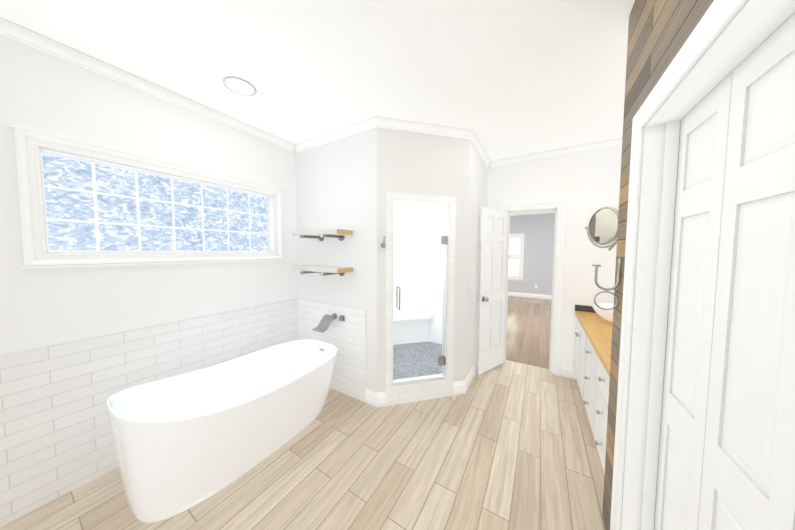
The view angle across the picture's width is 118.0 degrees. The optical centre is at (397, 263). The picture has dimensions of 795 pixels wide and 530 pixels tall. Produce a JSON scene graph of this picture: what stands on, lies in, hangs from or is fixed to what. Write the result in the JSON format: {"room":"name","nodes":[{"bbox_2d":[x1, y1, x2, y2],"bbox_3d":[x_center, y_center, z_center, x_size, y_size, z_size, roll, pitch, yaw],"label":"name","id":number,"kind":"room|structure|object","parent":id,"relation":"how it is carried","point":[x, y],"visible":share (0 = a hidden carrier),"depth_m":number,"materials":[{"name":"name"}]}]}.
{"room":"bathroom","nodes":[
{"label":"bathroom","id":0,"kind":"room"},
{"bbox_2d":[0,35,297,354],"bbox_3d":[-2.254,0.075,1.332,0.160,2.765,3.970,2,4,31],"label":"wall","id":1,"kind":"structure","parent":0,"point":[50,94],"depth_m":1.65,"materials":[{"name":"white paint"}]},
{"bbox_2d":[9,124,283,268],"bbox_3d":[-1.759,-0.403,2.043,0.139,0.792,1.608,2,4,31],"label":"window","id":2,"kind":"structure","parent":1,"relation":"in","point":[31,145],"depth_m":1.58,"materials":[{"name":"paint"}]},
{"bbox_2d":[0,299,297,526],"bbox_3d":[-2.211,0.984,1.293,0.012,0.954,3.870,2,4,31],"label":"wall tile","id":3,"kind":"structure","parent":1,"relation":"attached to","point":[56,438],"depth_m":1.56,"materials":[{"name":"white tile"}]},
{"bbox_2d":[41,152,268,251],"bbox_3d":[-1.822,-0.407,2.081,0.032,0.608,1.418,2,4,31],"label":"blocks","id":4,"kind":"object","parent":1,"relation":"in","point":[92,207],"visible":1,"depth_m":1.82},
{"bbox_2d":[0,17,621,167],"bbox_3d":[-0.279,-1.244,0.997,3.490,0.076,5.540,2,4,31],"label":"crown molding","id":5,"kind":"structure","parent":1,"relation":"attached to","point":[13,31],"depth_m":2.22,"materials":[{"name":"paint"}]},
{"bbox_2d":[0,296,604,529],"bbox_3d":[1.724,1.408,3.172,6.000,0.050,11.300,2,4,31],"label":"floor","id":6,"kind":"structure","parent":0,"point":[508,445],"depth_m":1.67,"materials":[{"name":"brown wood"}]},
{"bbox_2d":[106,339,337,522],"bbox_3d":[-1.161,1.087,1.940,0.781,0.691,1.498,2,4,31],"label":"freestanding bathtub","id":7,"kind":"object","parent":6,"relation":"on","point":[185,441],"visible":1,"depth_m":1.57,"materials":[{"name":"white ceramic"}]},
{"bbox_2d":[393,342,441,379],"bbox_3d":[0.228,1.349,3.192,1.270,0.050,1.660,2,4,31],"label":"mosaic shower floor","id":8,"kind":"structure","parent":6,"relation":"on","point":[416,352],"depth_m":3.29,"materials":[{"name":"grey tile"}]},
{"bbox_2d":[393,309,434,344],"bbox_3d":[0.218,1.047,3.790,0.560,0.490,0.560,2,4,31],"label":"shower bench","id":9,"kind":"object","parent":8,"relation":"on","point":[412,336],"depth_m":3.85,"materials":[{"name":"tile"}]},
{"bbox_2d":[386,374,452,405],"bbox_3d":[0.223,1.314,2.518,0.726,0.190,0.126,0,3,-14],"label":"shower curb","id":10,"kind":"object","parent":6,"relation":"on","point":[417,389],"depth_m":2.46,"materials":[{"name":"tile"}]},
{"bbox_2d":[573,313,588,404],"bbox_3d":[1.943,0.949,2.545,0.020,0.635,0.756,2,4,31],"label":"base cabinet","id":11,"kind":"object","parent":6,"relation":"on","point":[581,344],"depth_m":2.37,"materials":[{"name":"paint"}]},
{"bbox_2d":[575,309,612,380],"bbox_3d":[1.921,0.627,1.959,0.583,0.040,1.786,2,4,31],"label":"countertop","id":12,"kind":"structure","parent":11,"relation":"on","point":[598,330],"depth_m":2.06,"materials":[{"name":"brown wood"}]},
{"bbox_2d":[592,303,613,322],"bbox_3d":[2.192,0.509,2.380,0.406,0.150,0.406,2,4,31],"label":"vessel sink","id":13,"kind":"object","parent":12,"relation":"in","point":[606,315],"visible":0.29,"depth_m":2.38,"materials":[{"name":"white ceramic"}]},
{"bbox_2d":[0,0,634,215],"bbox_3d":[1.739,-1.403,3.024,6.000,0.050,11.300,2,4,31],"label":"ceiling","id":14,"kind":"structure","parent":0,"point":[503,79],"depth_m":1.52,"materials":[{"name":"white paint"}]},
{"bbox_2d":[222,76,256,95],"bbox_3d":[-1.179,-1.323,1.792,0.216,0.010,0.216,2,4,31],"label":"recessed light","id":15,"kind":"object","parent":14,"relation":"in","point":[239,86],"visible":0.98,"depth_m":1.78,"materials":[{"name":"grey plastic"}]},
{"bbox_2d":[296,128,376,391],"bbox_3d":[-0.681,0.014,2.643,1.190,2.765,0.100,2,4,31],"label":"wall","id":16,"kind":"structure","parent":0,"point":[336,184],"depth_m":2.49,"materials":[{"name":"white paint"}]},
{"bbox_2d":[292,229,352,240],"bbox_3d":[-0.806,-0.290,2.487,0.666,0.103,0.270,2,4,31],"label":"shelf","id":17,"kind":"object","parent":16,"relation":"attached to","point":[339,234],"visible":1,"depth_m":2.40,"materials":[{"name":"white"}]},
{"bbox_2d":[293,265,352,275],"bbox_3d":[-0.808,0.082,2.507,0.666,0.103,0.270,2,4,31],"label":"shelf","id":18,"kind":"object","parent":16,"relation":"attached to","point":[321,270],"visible":1,"depth_m":2.41,"materials":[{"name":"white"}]},
{"bbox_2d":[297,298,365,401],"bbox_3d":[-0.772,0.918,2.678,1.055,0.954,0.012,2,4,31],"label":"wall tile","id":19,"kind":"structure","parent":16,"relation":"attached to","point":[347,337],"depth_m":2.55,"materials":[{"name":"white tile"}]},
{"bbox_2d":[312,313,344,332],"bbox_3d":[-0.721,0.614,2.496,0.250,0.146,0.220,2,4,31],"label":"tub filler","id":20,"kind":"object","parent":19,"relation":"attached to","point":[324,323],"visible":1,"depth_m":2.52,"materials":[{"name":"silver metal"}]},
{"bbox_2d":[394,203,404,312],"bbox_3d":[-0.297,-0.026,3.438,0.030,2.765,1.660,2,4,31],"label":"wall","id":21,"kind":"structure","parent":0,"point":[400,240],"depth_m":3.95,"materials":[{"name":"tile"}]},
{"bbox_2d":[377,127,469,392],"bbox_3d":[0.258,0.028,2.460,0.962,2.765,0.100,0,3,-14],"label":"wall","id":22,"kind":"structure","parent":0,"point":[415,162],"depth_m":2.37,"materials":[{"name":"white paint"}]},
{"bbox_2d":[381,236,385,248],"bbox_3d":[-0.130,-0.199,2.264,0.082,0.116,0.082,2,4,31],"label":"robe hook","id":23,"kind":"object","parent":22,"relation":"attached to","point":[383,244],"visible":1,"depth_m":2.25,"materials":[{"name":"silver metal"}]},
{"bbox_2d":[393,202,447,381],"bbox_3d":[0.230,0.300,2.463,0.574,1.818,0.125,0,3,-14],"label":"door glass","id":24,"kind":"object","parent":22,"relation":"attached to","point":[442,359],"visible":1,"depth_m":2.47,"materials":[{"name":"clear glass"}]},
{"bbox_2d":[386,192,455,386],"bbox_3d":[0.227,0.265,2.464,0.726,1.912,0.122,0,3,-14],"label":"frame","id":25,"kind":"object","parent":22,"relation":"attached to","point":[447,202],"visible":0.94,"depth_m":2.42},
{"bbox_2d":[365,361,574,407],"bbox_3d":[0.913,1.334,2.660,1.880,0.142,1.686,2,4,31],"label":"baseboard","id":26,"kind":"structure","parent":22,"relation":"attached to","point":[375,399],"depth_m":2.57,"materials":[{"name":"paint"}]},
{"bbox_2d":[405,203,443,343],"bbox_3d":[0.654,-0.042,3.818,1.271,2.765,0.030,2,4,31],"label":"wall","id":27,"kind":"structure","parent":0,"point":[417,259],"depth_m":3.92,"materials":[{"name":"tile"}]},
{"bbox_2d":[465,141,487,378],"bbox_3d":[0.974,0.002,3.021,0.100,2.765,1.090,2,4,31],"label":"wall","id":28,"kind":"structure","parent":0,"point":[478,178],"depth_m":2.76,"materials":[{"name":"white paint"}]},
{"bbox_2d":[508,213,554,294],"bbox_3d":[4.611,-0.236,7.895,6.200,2.765,0.100,2,4,31],"label":"wall","id":29,"kind":"structure","parent":0,"point":[537,230],"depth_m":7.85,"materials":[{"name":"grey paint"}]},
{"bbox_2d":[508,233,523,280],"bbox_3d":[3.792,-0.234,8.300,1.080,1.590,0.053,2,4,31],"label":"window","id":30,"kind":"structure","parent":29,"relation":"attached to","point":[516,254],"depth_m":8.15,"materials":[{"name":"glass"}]},
{"bbox_2d":[508,292,551,299],"bbox_3d":[4.874,1.087,7.735,3.300,0.142,0.016,2,4,31],"label":"baseboard","id":31,"kind":"structure","parent":29,"relation":"attached to","point":[537,296],"depth_m":7.99,"materials":[{"name":"paint"}]},
{"bbox_2d":[487,146,621,378],"bbox_3d":[1.971,0.008,3.013,1.820,2.765,0.120,2,4,31],"label":"wall","id":32,"kind":"structure","parent":0,"point":[586,185],"depth_m":2.85,"materials":[{"name":"white paint"}]},
{"bbox_2d":[476,207,507,374],"bbox_3d":[1.242,0.345,3.058,0.575,2.055,0.111,-2,4,-37],"label":"entry door","id":33,"kind":"structure","parent":32,"relation":"in","point":[492,284],"depth_m":3.04,"materials":[{"name":"paint"}]},
{"bbox_2d":[501,199,566,375],"bbox_3d":[1.744,0.420,3.175,0.724,2.412,0.184,2,4,31],"label":"door frame","id":34,"kind":"structure","parent":32,"relation":"attached to","point":[558,207],"depth_m":2.97,"materials":[{"name":"paint"}]},
{"bbox_2d":[582,283,595,293],"bbox_3d":[2.236,0.284,2.790,0.120,0.120,0.012,2,4,31],"label":"switch plate","id":35,"kind":"object","parent":32,"relation":"attached to","point":[589,287],"visible":0.94,"depth_m":2.79,"materials":[{"name":"white plastic"}]},
{"bbox_2d":[602,0,713,529],"bbox_3d":[0.279,0.175,-0.312,0.100,2.765,3.750,2,4,31],"label":"wall","id":36,"kind":"structure","parent":0,"point":[660,32],"depth_m":1.13,"materials":[{"name":"brown wood"}]},
{"bbox_2d":[585,206,618,250],"bbox_3d":[1.317,-0.212,1.415,0.296,0.270,0.308,2,4,31],"label":"makeup mirror","id":37,"kind":"object","parent":36,"relation":"attached to","point":[602,228],"visible":0.75,"depth_m":1.46,"materials":[{"name":"silver metal"}]},
{"bbox_2d":[592,258,621,309],"bbox_3d":[1.100,0.106,1.264,0.118,0.280,0.044,2,4,31],"label":"ring","id":38,"kind":"object","parent":36,"relation":"attached to","point":[607,290],"visible":1,"depth_m":1.26,"materials":[{"name":"silver metal"}]},
{"bbox_2d":[610,0,794,529],"bbox_3d":[0.749,0.562,0.517,0.120,2.378,1.386,2,4,31],"label":"door frame","id":39,"kind":"structure","parent":36,"relation":"attached to","point":[724,39],"depth_m":1.00,"materials":[{"name":"paint"}]},
{"bbox_2d":[654,13,794,529],"bbox_3d":[0.816,0.482,0.474,0.030,2.050,1.217,2,4,31],"label":"bifold closet door","id":40,"kind":"structure","parent":39,"relation":"in","point":[726,458],"depth_m":0.65,"materials":[{"name":"paint"}]},
{"bbox_2d":[686,12,794,114],"bbox_3d":[0.579,0.186,-0.492,0.600,2.765,3.750,2,4,31],"label":"wall","id":41,"kind":"structure","parent":0,"point":[744,59],"depth_m":1.00,"materials":[{"name":"white paint"}]}
]}

